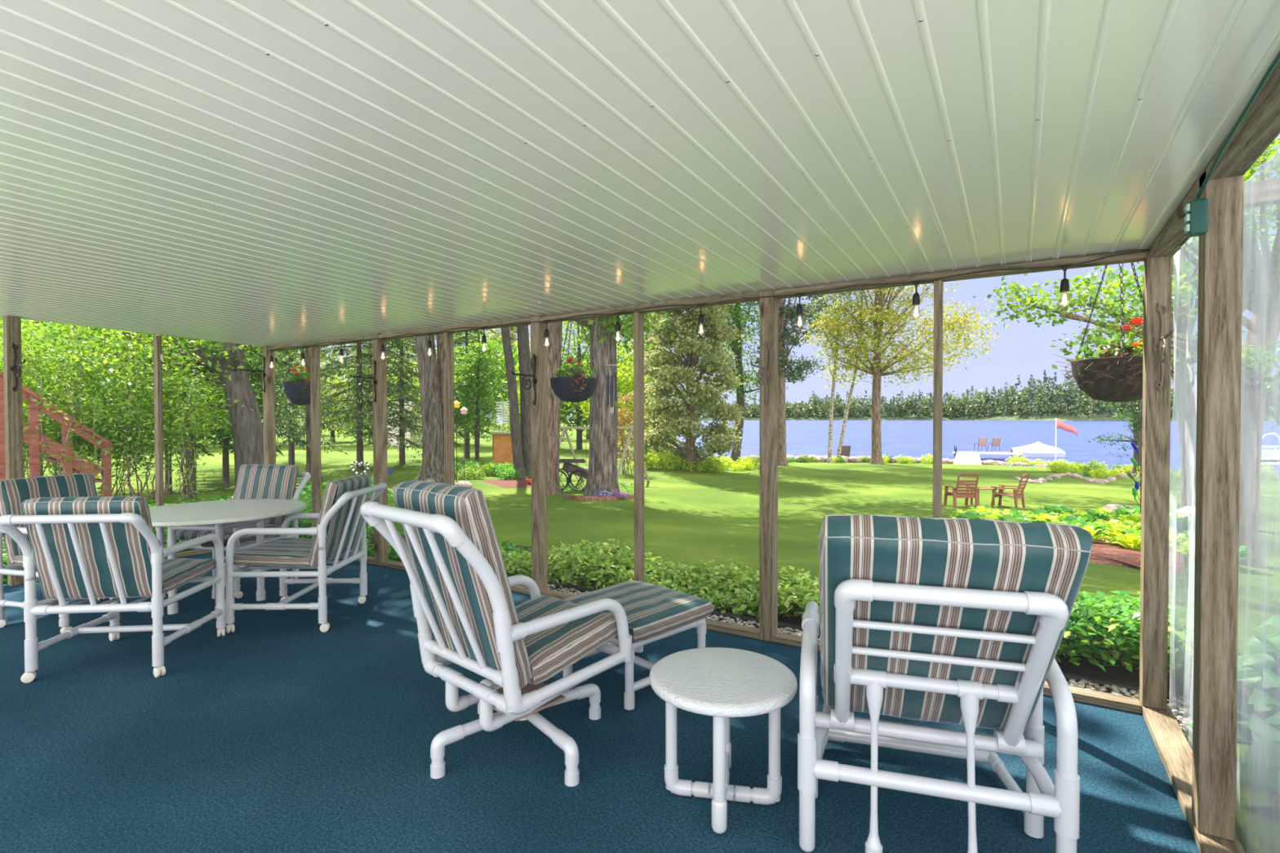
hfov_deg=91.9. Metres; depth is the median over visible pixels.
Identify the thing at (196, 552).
trim
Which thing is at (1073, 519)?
hosta
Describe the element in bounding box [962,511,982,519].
hosta
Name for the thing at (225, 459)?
tree
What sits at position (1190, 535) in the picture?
hosta
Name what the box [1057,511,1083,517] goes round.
hosta
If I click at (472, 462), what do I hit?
bush
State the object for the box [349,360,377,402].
bracket
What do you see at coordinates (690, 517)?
lawn
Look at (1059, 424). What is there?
flagpole
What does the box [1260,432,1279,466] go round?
pontoon boat
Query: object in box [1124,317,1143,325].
flower
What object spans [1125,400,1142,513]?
tree
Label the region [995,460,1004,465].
rock
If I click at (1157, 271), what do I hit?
wooden post
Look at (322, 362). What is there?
tree
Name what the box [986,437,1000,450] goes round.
sling chair
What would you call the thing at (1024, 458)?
bush
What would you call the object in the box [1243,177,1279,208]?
trim
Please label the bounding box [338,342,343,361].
string light bulb
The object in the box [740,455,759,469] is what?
bush
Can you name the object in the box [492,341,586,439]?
tree
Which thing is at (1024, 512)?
hosta
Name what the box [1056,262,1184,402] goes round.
hanging basket
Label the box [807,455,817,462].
bush
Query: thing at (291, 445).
tree
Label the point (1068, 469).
bush
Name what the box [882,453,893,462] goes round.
bush
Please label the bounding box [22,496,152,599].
cushion
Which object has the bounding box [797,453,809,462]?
bush
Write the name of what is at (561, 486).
fern
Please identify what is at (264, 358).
bracket
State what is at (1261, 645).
hosta
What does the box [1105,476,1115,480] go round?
rock
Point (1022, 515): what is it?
hosta
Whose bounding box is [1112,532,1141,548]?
hosta
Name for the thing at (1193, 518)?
hosta
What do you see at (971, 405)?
forest
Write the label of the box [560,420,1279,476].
lake
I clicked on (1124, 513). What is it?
hosta
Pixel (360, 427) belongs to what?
tree
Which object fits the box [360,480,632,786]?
swivel chair
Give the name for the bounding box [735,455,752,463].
bush
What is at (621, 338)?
tree
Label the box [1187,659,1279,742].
hosta
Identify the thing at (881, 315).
deciduous tree
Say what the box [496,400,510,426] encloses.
spinner
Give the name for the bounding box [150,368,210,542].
sapling
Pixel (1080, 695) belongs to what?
trim
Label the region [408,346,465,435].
tree
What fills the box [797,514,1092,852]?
reclining chair
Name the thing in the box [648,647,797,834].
side table
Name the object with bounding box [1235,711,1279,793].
rock
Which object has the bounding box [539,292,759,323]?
trim
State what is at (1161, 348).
bracket
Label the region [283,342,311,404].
hanging basket
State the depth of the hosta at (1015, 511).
14.48 m
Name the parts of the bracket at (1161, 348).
mounting plate, scroll stem, arm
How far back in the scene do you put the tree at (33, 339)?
11.13 m
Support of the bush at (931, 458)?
on the lawn at (690, 517)
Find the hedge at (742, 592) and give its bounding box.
[499,538,1193,679]
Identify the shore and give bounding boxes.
[696,399,1279,421]
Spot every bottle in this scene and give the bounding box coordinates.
[1125,471,1136,481]
[1129,457,1139,468]
[1130,442,1138,453]
[1132,488,1137,500]
[1134,481,1139,491]
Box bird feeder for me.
[453,400,459,482]
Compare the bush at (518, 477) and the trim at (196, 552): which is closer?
the trim at (196, 552)
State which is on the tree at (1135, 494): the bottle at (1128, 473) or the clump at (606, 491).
the bottle at (1128, 473)
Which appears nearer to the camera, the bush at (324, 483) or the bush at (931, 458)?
the bush at (324, 483)
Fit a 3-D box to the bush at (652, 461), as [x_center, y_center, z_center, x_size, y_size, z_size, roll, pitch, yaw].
[0.428,1.736,30.693,1.281,0.800,1.328,0,1,-20]
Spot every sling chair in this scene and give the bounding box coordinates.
[840,445,850,456]
[973,437,986,451]
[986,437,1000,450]
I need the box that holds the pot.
[387,468,393,475]
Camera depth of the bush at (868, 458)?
40.06 m
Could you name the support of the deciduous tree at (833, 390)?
on the lawn at (690, 517)
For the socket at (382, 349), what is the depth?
5.71 m
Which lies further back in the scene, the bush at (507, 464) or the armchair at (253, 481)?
the bush at (507, 464)
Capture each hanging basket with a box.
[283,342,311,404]
[550,320,598,402]
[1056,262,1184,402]
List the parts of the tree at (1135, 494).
stem, rod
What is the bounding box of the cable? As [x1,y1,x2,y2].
[266,236,1189,350]
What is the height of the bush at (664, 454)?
0.821 m
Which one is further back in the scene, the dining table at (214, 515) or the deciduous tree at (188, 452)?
the deciduous tree at (188, 452)
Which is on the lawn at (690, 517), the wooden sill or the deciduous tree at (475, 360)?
the deciduous tree at (475, 360)
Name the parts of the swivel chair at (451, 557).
frame, seat rail, armrest, swivel plate, armrest, seat rail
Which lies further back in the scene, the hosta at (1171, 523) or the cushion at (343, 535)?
the hosta at (1171, 523)
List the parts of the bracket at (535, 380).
arm, scroll stem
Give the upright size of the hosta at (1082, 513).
0.298 m
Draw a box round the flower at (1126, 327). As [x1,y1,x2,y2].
[1117,324,1135,330]
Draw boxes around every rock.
[426,479,435,482]
[454,480,472,488]
[813,455,825,462]
[840,455,848,462]
[848,456,860,462]
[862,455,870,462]
[888,457,896,462]
[983,459,999,465]
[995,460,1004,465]
[1011,462,1022,466]
[1022,462,1029,466]
[1033,479,1043,483]
[1044,476,1052,479]
[1049,474,1061,478]
[1071,474,1083,478]
[1088,478,1098,483]
[1097,479,1106,483]
[1102,503,1125,512]
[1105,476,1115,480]
[1115,473,1125,477]
[1173,506,1195,528]
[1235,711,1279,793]
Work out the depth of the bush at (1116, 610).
3.51 m
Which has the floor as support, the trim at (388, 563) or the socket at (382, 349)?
the trim at (388, 563)
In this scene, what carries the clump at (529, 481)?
on the mulch bed at (520, 482)
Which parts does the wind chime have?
cord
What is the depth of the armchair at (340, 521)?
4.10 m
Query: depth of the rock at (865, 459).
40.29 m
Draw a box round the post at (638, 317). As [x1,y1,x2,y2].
[633,311,644,582]
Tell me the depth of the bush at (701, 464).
29.92 m
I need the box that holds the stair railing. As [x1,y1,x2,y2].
[0,372,113,497]
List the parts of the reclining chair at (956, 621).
leg, armrest, leg, seat rail, frame, leg, seat rail, armrest, leg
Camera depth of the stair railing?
9.83 m
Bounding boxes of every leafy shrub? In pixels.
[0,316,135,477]
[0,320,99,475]
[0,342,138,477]
[22,386,197,496]
[115,377,230,503]
[617,392,648,474]
[620,429,663,456]
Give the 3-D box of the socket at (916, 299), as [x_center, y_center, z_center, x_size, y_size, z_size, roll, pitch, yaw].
[1.497,-0.692,3.358,0.040,0.062,0.040,0,1,31]
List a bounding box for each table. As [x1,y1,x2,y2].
[149,498,306,614]
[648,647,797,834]
[969,487,1005,506]
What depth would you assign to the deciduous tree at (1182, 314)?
14.80 m
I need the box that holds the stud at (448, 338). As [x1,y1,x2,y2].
[443,332,454,484]
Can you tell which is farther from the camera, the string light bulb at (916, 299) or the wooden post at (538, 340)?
the wooden post at (538, 340)
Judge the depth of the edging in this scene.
4.30 m
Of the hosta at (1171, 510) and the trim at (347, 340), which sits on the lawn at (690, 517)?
the hosta at (1171, 510)
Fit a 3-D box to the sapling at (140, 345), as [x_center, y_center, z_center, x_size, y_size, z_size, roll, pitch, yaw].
[-8.355,0.302,10.190,0.735,3.392,0.891,1,1,42]
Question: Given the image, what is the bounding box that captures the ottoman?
[563,580,714,710]
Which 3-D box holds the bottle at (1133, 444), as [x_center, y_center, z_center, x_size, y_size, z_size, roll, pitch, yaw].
[11.585,0.496,14.500,0.188,0.264,0.080,0,1,0]
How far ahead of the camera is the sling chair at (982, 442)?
49.20 m
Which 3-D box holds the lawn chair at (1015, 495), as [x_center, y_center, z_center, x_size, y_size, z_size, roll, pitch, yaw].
[10.472,1.804,17.508,0.720,0.994,0.828,-1,1,-42]
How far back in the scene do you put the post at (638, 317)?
4.36 m
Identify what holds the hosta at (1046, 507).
on the lawn at (690, 517)
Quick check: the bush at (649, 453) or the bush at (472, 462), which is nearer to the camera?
the bush at (472, 462)
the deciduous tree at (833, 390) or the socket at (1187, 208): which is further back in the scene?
the deciduous tree at (833, 390)
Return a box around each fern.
[2,537,37,578]
[2,552,36,584]
[146,497,191,507]
[147,494,222,507]
[152,527,167,542]
[155,527,187,552]
[185,494,230,502]
[288,507,311,528]
[288,519,311,537]
[290,498,311,524]
[298,490,324,505]
[298,494,323,502]
[301,484,325,495]
[301,497,395,506]
[321,493,395,531]
[556,484,584,496]
[615,481,644,495]
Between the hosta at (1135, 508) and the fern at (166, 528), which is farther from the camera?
the hosta at (1135, 508)
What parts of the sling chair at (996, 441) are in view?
backrest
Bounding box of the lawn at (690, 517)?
[6,422,1279,852]
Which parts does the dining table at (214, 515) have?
leg, leg, apron rail, leg, leg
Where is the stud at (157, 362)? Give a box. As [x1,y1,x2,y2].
[152,335,164,542]
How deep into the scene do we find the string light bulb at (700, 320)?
4.02 m
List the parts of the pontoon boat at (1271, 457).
railing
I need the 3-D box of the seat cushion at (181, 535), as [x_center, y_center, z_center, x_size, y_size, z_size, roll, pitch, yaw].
[-3.377,0.869,5.097,0.591,0.109,0.540,0,1,13]
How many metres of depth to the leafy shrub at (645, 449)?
30.71 m
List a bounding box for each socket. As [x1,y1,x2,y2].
[269,355,273,361]
[301,352,305,359]
[339,348,343,355]
[380,345,385,351]
[426,340,431,347]
[481,334,486,342]
[544,328,549,337]
[614,321,620,331]
[697,313,704,324]
[795,304,803,315]
[911,293,919,305]
[1059,278,1069,292]
[1183,203,1190,233]
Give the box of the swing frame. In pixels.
[559,426,649,481]
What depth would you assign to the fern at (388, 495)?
9.65 m
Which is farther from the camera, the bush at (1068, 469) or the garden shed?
the garden shed
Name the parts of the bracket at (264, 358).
arm, scroll stem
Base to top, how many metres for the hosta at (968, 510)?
0.382 m
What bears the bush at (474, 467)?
on the lawn at (690, 517)
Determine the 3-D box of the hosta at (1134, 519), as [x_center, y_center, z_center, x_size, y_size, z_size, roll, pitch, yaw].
[10.564,2.096,13.268,0.737,0.389,0.713,0,1,-15]
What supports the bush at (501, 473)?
on the mulch bed at (520, 482)
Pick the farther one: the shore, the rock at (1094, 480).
the shore
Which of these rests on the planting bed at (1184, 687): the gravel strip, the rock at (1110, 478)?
the gravel strip
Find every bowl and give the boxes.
[283,381,311,404]
[550,377,597,402]
[1071,355,1142,402]
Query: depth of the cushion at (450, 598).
2.31 m
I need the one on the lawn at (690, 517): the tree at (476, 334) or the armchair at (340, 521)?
the tree at (476, 334)
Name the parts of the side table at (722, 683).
leg, leg, leg, leg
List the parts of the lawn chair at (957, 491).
leg, armrest, leg, post, seat, leg, rail, post, leg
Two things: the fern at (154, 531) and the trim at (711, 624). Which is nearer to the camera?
the trim at (711, 624)
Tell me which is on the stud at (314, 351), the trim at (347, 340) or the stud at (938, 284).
the trim at (347, 340)
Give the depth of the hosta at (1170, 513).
14.31 m
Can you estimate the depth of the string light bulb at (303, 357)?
6.39 m
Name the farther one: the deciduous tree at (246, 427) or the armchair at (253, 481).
the deciduous tree at (246, 427)
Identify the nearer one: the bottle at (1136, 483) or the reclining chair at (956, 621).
the reclining chair at (956, 621)
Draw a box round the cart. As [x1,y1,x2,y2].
[559,458,587,491]
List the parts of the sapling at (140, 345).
stem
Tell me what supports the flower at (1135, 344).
on the hanging basket at (1116, 375)
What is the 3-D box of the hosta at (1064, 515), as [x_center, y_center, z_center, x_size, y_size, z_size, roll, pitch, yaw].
[9.465,2.099,13.589,0.689,0.355,0.758,-1,1,-44]
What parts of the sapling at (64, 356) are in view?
stem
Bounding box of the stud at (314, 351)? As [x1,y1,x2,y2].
[310,346,321,538]
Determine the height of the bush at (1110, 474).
0.502 m
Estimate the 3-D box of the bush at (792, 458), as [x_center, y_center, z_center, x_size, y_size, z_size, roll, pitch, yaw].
[9.777,2.149,39.888,0.624,0.415,0.656,0,1,-21]
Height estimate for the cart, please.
1.090 m
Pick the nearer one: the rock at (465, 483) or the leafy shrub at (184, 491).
the leafy shrub at (184, 491)
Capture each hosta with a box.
[948,509,965,517]
[951,509,981,518]
[951,511,977,518]
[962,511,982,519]
[963,510,986,514]
[968,506,993,513]
[975,514,999,519]
[977,505,998,509]
[981,511,1008,518]
[983,507,1013,513]
[987,511,1013,515]
[995,514,1030,522]
[998,507,1022,514]
[1000,511,1027,518]
[1019,510,1032,515]
[1024,513,1038,518]
[1027,508,1051,513]
[1028,513,1060,521]
[1028,517,1044,522]
[1030,510,1057,516]
[1031,515,1057,520]
[1036,503,1065,511]
[1038,512,1062,517]
[1043,519,1059,523]
[1048,506,1079,515]
[1052,520,1083,528]
[1055,515,1083,524]
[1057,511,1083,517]
[1060,513,1082,518]
[1072,510,1092,518]
[1072,520,1108,536]
[1073,514,1100,522]
[1080,524,1106,542]
[1087,510,1112,521]
[1092,507,1114,518]
[1093,519,1122,534]
[1100,524,1141,545]
[1102,522,1138,529]
[1102,522,1139,533]
[1108,507,1139,519]
[1110,526,1141,541]
[1111,533,1141,550]
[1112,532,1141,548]
[1117,514,1141,523]
[1117,520,1141,529]
[1118,513,1141,519]
[1123,505,1140,514]
[1127,513,1141,519]
[1168,508,1177,514]
[1168,512,1184,518]
[1168,515,1195,532]
[1168,521,1182,528]
[1168,530,1190,549]
[1173,530,1195,545]
[1174,540,1195,560]
[1186,515,1195,525]
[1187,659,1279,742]
[1193,546,1262,564]
[1236,616,1279,711]
[1237,631,1279,667]
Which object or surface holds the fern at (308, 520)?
on the lawn at (690, 517)
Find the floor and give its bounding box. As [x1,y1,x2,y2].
[0,551,1199,852]
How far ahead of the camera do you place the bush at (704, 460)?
31.10 m
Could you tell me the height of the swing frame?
2.106 m
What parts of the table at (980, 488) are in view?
leg, leg, leg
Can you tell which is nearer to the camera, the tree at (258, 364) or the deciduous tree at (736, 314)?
the tree at (258, 364)
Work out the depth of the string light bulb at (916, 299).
3.35 m
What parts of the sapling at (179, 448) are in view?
stem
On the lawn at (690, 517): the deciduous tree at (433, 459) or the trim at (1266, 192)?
the deciduous tree at (433, 459)
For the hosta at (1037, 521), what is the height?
0.321 m
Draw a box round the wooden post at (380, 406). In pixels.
[372,333,387,565]
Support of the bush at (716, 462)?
on the lawn at (690, 517)
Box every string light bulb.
[269,349,273,367]
[301,346,305,364]
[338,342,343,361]
[380,337,385,358]
[426,332,431,354]
[480,326,486,350]
[543,320,550,345]
[613,311,621,339]
[697,302,705,333]
[795,292,804,324]
[910,280,922,315]
[1057,263,1071,304]
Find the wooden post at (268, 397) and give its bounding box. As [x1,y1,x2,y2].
[262,346,276,540]
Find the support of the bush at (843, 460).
on the lawn at (690, 517)
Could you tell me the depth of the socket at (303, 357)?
6.38 m
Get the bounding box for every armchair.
[0,473,166,633]
[0,496,226,683]
[166,464,311,598]
[224,473,386,633]
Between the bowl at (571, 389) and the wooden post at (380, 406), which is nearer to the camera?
the bowl at (571, 389)
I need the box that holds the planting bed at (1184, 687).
[359,528,1252,745]
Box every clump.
[525,478,531,484]
[596,490,612,496]
[613,490,627,499]
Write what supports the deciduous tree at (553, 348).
on the lawn at (690, 517)
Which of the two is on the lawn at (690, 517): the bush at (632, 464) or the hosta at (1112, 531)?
the bush at (632, 464)
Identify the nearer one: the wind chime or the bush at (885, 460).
the wind chime
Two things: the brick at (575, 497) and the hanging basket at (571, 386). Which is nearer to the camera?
the hanging basket at (571, 386)
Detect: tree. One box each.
[0,316,125,483]
[0,316,310,488]
[0,319,279,502]
[0,320,182,475]
[28,328,260,505]
[46,324,180,466]
[52,331,142,448]
[83,339,234,494]
[124,342,310,488]
[173,358,284,447]
[195,343,323,452]
[208,342,373,465]
[275,337,422,470]
[275,347,337,445]
[298,362,346,435]
[305,341,323,481]
[320,368,366,441]
[324,338,417,444]
[333,334,469,464]
[366,347,422,426]
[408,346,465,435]
[413,328,520,457]
[415,334,444,482]
[436,333,456,479]
[453,329,519,446]
[453,332,519,462]
[475,324,530,430]
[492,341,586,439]
[501,327,526,476]
[516,324,531,475]
[546,321,562,494]
[560,316,629,449]
[560,352,590,439]
[564,342,661,452]
[573,311,679,496]
[616,315,684,442]
[617,313,685,462]
[624,303,751,471]
[698,301,759,462]
[746,293,842,466]
[794,280,1010,464]
[813,291,867,462]
[827,290,897,462]
[973,135,1279,567]
[1075,207,1279,507]
[1088,388,1175,474]
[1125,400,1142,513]
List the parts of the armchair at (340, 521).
leg, armrest, seat rail, leg, armrest, leg, seat rail, frame, leg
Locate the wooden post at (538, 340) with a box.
[530,315,547,591]
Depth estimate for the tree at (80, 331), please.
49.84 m
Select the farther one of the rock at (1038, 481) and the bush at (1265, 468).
the bush at (1265, 468)
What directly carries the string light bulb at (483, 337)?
hanging from the cable
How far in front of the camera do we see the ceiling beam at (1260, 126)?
1.77 m
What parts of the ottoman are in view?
leg, leg, leg, seat rail, leg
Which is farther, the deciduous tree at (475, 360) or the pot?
the deciduous tree at (475, 360)
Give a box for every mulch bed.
[480,477,531,488]
[1088,533,1183,576]
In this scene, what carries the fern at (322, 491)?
on the lawn at (690, 517)
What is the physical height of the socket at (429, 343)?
0.062 m
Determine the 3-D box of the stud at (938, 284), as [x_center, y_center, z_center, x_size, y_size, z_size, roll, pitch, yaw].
[1.628,0.257,3.390,0.038,2.093,0.085,0,1,31]
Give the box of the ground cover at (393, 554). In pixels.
[301,523,530,562]
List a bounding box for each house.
[387,401,421,445]
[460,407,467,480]
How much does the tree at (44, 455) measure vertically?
9.230 m
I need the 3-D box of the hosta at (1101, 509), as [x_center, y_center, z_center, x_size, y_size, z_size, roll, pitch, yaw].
[11.422,2.165,15.300,0.622,0.291,0.565,-1,1,-36]
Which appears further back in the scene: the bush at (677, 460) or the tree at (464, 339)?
the tree at (464, 339)
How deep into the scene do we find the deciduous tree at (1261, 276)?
8.76 m
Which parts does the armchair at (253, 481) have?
armrest, leg, seat rail, frame, leg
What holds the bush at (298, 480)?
on the lawn at (690, 517)
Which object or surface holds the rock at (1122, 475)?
on the lawn at (690, 517)
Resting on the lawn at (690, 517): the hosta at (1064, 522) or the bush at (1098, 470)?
the bush at (1098, 470)
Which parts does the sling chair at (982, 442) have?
backrest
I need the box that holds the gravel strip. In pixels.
[351,549,1193,734]
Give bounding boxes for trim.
[35,541,256,582]
[266,335,372,351]
[355,555,373,564]
[378,317,530,339]
[380,560,529,594]
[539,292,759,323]
[540,589,759,639]
[773,631,1142,713]
[1139,34,1279,249]
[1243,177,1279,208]
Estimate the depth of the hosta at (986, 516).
12.53 m
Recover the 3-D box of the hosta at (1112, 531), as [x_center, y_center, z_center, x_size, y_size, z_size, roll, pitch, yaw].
[8.359,1.929,10.665,0.723,0.394,0.747,0,1,22]
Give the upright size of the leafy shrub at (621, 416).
3.664 m
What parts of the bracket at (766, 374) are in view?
arm, scroll stem, mounting plate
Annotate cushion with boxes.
[0,473,97,564]
[13,554,22,564]
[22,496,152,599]
[162,558,216,593]
[176,523,280,541]
[233,464,298,528]
[233,537,313,567]
[308,473,371,566]
[392,480,531,688]
[515,595,617,684]
[564,580,714,643]
[818,514,1092,730]
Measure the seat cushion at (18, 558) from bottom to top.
0.111 m
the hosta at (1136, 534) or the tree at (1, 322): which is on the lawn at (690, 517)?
the tree at (1, 322)
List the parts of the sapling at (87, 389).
stem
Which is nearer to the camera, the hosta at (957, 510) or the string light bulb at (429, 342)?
the string light bulb at (429, 342)
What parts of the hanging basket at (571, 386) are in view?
chain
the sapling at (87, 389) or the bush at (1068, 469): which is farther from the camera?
the bush at (1068, 469)
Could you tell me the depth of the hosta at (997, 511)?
14.19 m
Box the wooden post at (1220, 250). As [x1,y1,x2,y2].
[1191,170,1244,841]
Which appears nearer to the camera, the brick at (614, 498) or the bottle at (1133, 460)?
the bottle at (1133, 460)
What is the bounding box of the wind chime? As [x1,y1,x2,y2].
[606,316,617,413]
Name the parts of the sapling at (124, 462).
stem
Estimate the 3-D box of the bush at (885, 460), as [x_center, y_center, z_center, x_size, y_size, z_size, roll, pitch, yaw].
[15.433,2.082,39.471,0.952,0.653,0.919,0,1,-7]
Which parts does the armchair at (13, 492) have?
frame, leg, armrest, seat rail, leg, armrest, leg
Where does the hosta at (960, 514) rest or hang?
on the mulch bed at (1102, 553)
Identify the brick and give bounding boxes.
[573,495,578,500]
[578,496,585,500]
[584,496,591,500]
[591,496,598,500]
[598,496,604,500]
[604,496,612,500]
[612,496,618,500]
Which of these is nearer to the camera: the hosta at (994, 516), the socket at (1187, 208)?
the socket at (1187, 208)
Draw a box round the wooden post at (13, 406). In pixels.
[2,316,24,586]
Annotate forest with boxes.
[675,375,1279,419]
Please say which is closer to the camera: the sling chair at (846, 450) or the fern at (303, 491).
the fern at (303, 491)
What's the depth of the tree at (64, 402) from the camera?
12.62 m
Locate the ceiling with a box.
[0,0,1279,346]
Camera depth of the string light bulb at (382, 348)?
5.71 m
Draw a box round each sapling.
[33,337,99,475]
[63,374,131,496]
[91,367,152,496]
[96,343,167,496]
[129,403,181,533]
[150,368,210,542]
[164,361,222,502]
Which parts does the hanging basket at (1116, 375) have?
chain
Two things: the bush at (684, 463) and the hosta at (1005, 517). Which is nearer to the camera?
the hosta at (1005, 517)
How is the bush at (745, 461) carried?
on the lawn at (690, 517)
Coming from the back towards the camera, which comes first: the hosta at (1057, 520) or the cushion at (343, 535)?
the hosta at (1057, 520)
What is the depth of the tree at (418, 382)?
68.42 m
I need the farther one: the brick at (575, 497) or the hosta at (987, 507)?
the brick at (575, 497)
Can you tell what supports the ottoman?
on the floor
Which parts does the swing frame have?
leg, leg, leg, leg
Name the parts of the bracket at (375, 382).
arm, scroll stem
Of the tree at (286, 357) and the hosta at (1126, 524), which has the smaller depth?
the hosta at (1126, 524)
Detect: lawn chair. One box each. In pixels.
[942,473,979,507]
[990,473,1030,509]
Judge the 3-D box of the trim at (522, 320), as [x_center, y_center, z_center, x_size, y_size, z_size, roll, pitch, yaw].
[-1.631,-0.837,5.362,1.874,0.039,0.088,0,1,31]
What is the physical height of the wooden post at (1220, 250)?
2.156 m
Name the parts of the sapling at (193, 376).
stem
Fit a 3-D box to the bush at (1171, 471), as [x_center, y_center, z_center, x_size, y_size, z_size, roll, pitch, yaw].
[23.767,2.111,28.212,0.964,0.671,0.999,0,1,21]
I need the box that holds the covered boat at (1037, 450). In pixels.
[1011,441,1065,457]
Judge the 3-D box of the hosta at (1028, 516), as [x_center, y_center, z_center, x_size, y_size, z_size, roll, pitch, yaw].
[8.432,2.071,13.289,0.678,0.358,0.656,0,1,29]
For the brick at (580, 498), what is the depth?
17.55 m
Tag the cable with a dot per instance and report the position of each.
(1187, 237)
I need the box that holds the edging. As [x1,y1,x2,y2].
[367,550,1172,699]
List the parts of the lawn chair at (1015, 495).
leg, armrest, seat, armrest, leg, post, leg, rail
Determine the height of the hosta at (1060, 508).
0.387 m
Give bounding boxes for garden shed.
[488,431,513,464]
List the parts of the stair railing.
post, post, handrail, post, post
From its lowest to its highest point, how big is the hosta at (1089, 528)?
0.348 m
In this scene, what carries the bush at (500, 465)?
on the lawn at (690, 517)
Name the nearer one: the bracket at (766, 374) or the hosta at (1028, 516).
the bracket at (766, 374)
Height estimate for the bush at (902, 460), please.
0.434 m
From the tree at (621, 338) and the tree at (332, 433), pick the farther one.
the tree at (332, 433)
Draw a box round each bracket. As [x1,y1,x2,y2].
[10,343,26,391]
[239,355,266,392]
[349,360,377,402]
[511,354,537,405]
[750,340,769,405]
[1153,302,1173,390]
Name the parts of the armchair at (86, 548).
leg, seat rail, frame, leg, leg, seat rail, armrest, leg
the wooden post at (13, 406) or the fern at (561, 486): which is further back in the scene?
the fern at (561, 486)
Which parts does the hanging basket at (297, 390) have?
chain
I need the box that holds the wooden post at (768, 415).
[759,290,777,642]
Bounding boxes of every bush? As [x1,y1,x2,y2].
[294,480,327,497]
[295,477,311,497]
[454,460,462,470]
[454,465,475,479]
[462,459,479,470]
[468,462,484,476]
[471,468,486,479]
[475,458,489,468]
[482,459,500,475]
[489,465,504,476]
[493,462,517,477]
[496,466,520,479]
[502,470,520,479]
[629,461,649,470]
[644,449,663,462]
[644,453,659,467]
[655,453,673,465]
[656,454,680,470]
[657,457,671,469]
[658,450,675,457]
[660,458,678,471]
[668,453,685,470]
[677,458,697,471]
[694,462,706,471]
[696,454,711,471]
[700,455,724,471]
[703,457,724,472]
[712,465,725,472]
[717,455,733,470]
[720,455,733,466]
[729,462,746,471]
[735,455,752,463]
[736,461,753,470]
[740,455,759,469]
[742,461,754,470]
[788,457,795,462]
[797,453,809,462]
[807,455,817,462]
[831,455,844,462]
[835,457,845,462]
[862,456,871,462]
[881,454,889,462]
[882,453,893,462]
[895,454,906,462]
[897,458,908,463]
[903,455,915,463]
[920,453,933,463]
[1004,453,1028,464]
[1013,457,1034,465]
[1031,458,1050,464]
[1045,460,1066,472]
[1049,458,1070,468]
[1053,462,1072,473]
[1054,590,1194,674]
[1068,461,1088,472]
[1079,462,1105,476]
[1082,458,1108,473]
[1088,467,1107,477]
[1105,467,1124,477]
[1109,462,1128,472]
[1120,463,1133,473]
[1169,468,1174,479]
[1260,463,1279,479]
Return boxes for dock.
[952,445,1022,464]
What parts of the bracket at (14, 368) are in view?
scroll stem, arm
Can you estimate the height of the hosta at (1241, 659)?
0.455 m
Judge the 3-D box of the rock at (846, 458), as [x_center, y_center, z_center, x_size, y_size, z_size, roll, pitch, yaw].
[13.138,2.184,40.270,0.726,0.568,0.927,-1,1,-25]
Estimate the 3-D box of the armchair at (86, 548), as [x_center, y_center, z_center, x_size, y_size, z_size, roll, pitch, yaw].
[-2.949,0.857,3.542,0.718,0.984,0.835,0,1,-6]
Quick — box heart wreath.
[351,461,369,475]
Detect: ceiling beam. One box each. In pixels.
[773,248,1146,298]
[1148,64,1279,257]
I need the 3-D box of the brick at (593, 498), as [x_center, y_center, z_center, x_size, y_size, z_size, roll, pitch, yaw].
[-1.273,2.049,17.492,0.190,0.130,0.110,0,1,7]
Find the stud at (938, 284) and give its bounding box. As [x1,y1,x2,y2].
[932,280,942,518]
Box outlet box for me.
[1183,198,1208,237]
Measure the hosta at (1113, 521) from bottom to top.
0.364 m
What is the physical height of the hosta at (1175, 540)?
0.364 m
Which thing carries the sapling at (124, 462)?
on the lawn at (690, 517)
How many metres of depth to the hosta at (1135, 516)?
13.31 m
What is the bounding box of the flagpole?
[1054,417,1077,462]
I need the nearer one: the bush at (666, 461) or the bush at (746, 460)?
the bush at (666, 461)
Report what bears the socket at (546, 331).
attached to the string light bulb at (546, 331)
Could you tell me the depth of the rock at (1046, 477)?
26.80 m
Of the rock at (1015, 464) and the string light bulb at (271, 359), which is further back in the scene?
the rock at (1015, 464)
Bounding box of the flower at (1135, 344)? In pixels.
[1128,342,1142,347]
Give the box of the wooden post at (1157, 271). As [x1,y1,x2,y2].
[1139,250,1172,710]
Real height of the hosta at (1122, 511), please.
0.390 m
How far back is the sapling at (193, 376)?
10.84 m
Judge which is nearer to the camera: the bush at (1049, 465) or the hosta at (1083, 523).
the hosta at (1083, 523)
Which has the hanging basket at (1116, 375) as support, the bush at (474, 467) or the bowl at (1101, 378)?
the bowl at (1101, 378)
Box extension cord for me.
[1195,50,1279,198]
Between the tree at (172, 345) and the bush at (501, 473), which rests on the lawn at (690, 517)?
the tree at (172, 345)
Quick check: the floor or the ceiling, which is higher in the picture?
the ceiling
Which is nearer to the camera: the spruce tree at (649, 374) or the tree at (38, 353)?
the tree at (38, 353)
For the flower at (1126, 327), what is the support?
on the hanging basket at (1116, 375)
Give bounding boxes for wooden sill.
[1139,700,1245,852]

